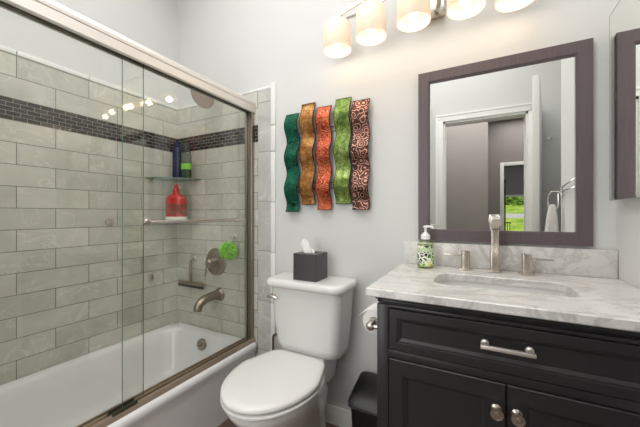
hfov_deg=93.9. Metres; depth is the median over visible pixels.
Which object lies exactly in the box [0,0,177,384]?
wall
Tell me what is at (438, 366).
vanity cabinet
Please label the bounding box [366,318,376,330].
toilet paper holder
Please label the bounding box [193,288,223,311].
tub spout
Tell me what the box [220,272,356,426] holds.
toilet
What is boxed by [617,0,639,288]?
wall
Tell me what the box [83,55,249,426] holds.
door
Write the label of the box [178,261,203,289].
squeegee
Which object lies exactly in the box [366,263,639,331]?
countertop
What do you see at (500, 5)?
vanity light
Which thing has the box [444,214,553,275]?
faucet
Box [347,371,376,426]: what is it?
waste bin
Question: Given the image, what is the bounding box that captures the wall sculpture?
[284,97,369,211]
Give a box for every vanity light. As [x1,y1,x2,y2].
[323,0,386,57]
[396,0,485,31]
[495,0,533,11]
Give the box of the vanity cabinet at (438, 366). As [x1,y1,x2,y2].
[375,297,639,426]
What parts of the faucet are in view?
lever, handle, spout, handle, handle, lever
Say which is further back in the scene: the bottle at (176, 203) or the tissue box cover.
the bottle at (176, 203)
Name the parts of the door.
knob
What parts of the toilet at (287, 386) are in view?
seat, lid, handle, bowl, tank lid, tank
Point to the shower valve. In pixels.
(214, 262)
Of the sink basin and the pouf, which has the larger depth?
the pouf
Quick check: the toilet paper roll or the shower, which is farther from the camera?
the shower
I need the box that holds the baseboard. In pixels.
[325,403,351,426]
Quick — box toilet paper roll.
[359,302,377,333]
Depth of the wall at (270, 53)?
1.66 m
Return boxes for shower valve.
[204,248,225,276]
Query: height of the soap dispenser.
0.183 m
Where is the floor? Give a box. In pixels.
[218,418,338,426]
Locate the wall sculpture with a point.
(358, 115)
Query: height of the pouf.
0.137 m
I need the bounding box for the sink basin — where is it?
[437,280,571,296]
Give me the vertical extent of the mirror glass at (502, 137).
0.672 m
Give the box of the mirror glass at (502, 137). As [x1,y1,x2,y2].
[430,56,574,231]
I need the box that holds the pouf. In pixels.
[219,240,237,259]
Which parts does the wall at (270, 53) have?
tile panel, tile panel, edge trim, bullnose trim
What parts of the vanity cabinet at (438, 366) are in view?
door, handle post, knob, bar handle, drawer, knob, handle post, door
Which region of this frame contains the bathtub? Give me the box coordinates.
[0,322,256,426]
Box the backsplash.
[404,241,617,278]
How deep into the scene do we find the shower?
1.90 m
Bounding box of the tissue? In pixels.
[301,239,314,252]
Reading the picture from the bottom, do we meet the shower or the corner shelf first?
the corner shelf
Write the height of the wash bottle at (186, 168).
0.231 m
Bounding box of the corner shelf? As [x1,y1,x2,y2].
[144,177,200,181]
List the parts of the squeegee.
handle, blade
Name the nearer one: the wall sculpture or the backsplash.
the backsplash
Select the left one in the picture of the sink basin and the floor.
the floor
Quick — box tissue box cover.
[293,251,326,281]
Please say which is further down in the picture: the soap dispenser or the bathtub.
the bathtub
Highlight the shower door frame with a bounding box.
[0,0,255,426]
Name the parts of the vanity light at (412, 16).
lamp shade, bulb, mounting arm, bulb, lamp shade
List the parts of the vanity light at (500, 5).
lamp shade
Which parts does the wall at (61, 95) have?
tile panel, tile panel, bullnose trim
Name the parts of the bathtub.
overflow plate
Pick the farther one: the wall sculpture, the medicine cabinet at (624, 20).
the wall sculpture
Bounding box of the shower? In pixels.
[191,90,213,108]
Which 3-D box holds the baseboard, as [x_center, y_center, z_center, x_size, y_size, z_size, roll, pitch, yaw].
[0.405,1.083,1.433,1.513,0.093,0.014,0,0,28]
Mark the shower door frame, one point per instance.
(51, 14)
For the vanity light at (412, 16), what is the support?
attached to the wall at (270, 53)
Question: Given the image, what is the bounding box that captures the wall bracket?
[148,273,153,279]
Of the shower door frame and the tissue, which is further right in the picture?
the tissue
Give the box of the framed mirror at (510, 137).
[418,38,592,246]
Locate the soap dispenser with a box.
[417,225,433,266]
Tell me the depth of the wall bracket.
2.01 m
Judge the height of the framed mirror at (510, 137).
0.768 m
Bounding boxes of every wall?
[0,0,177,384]
[177,0,616,410]
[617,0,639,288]
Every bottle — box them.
[166,184,186,219]
[172,141,181,176]
[181,144,191,177]
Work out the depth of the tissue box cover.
1.47 m
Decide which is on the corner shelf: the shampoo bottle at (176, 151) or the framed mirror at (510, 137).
the shampoo bottle at (176, 151)
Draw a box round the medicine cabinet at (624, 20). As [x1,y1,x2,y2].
[609,0,639,199]

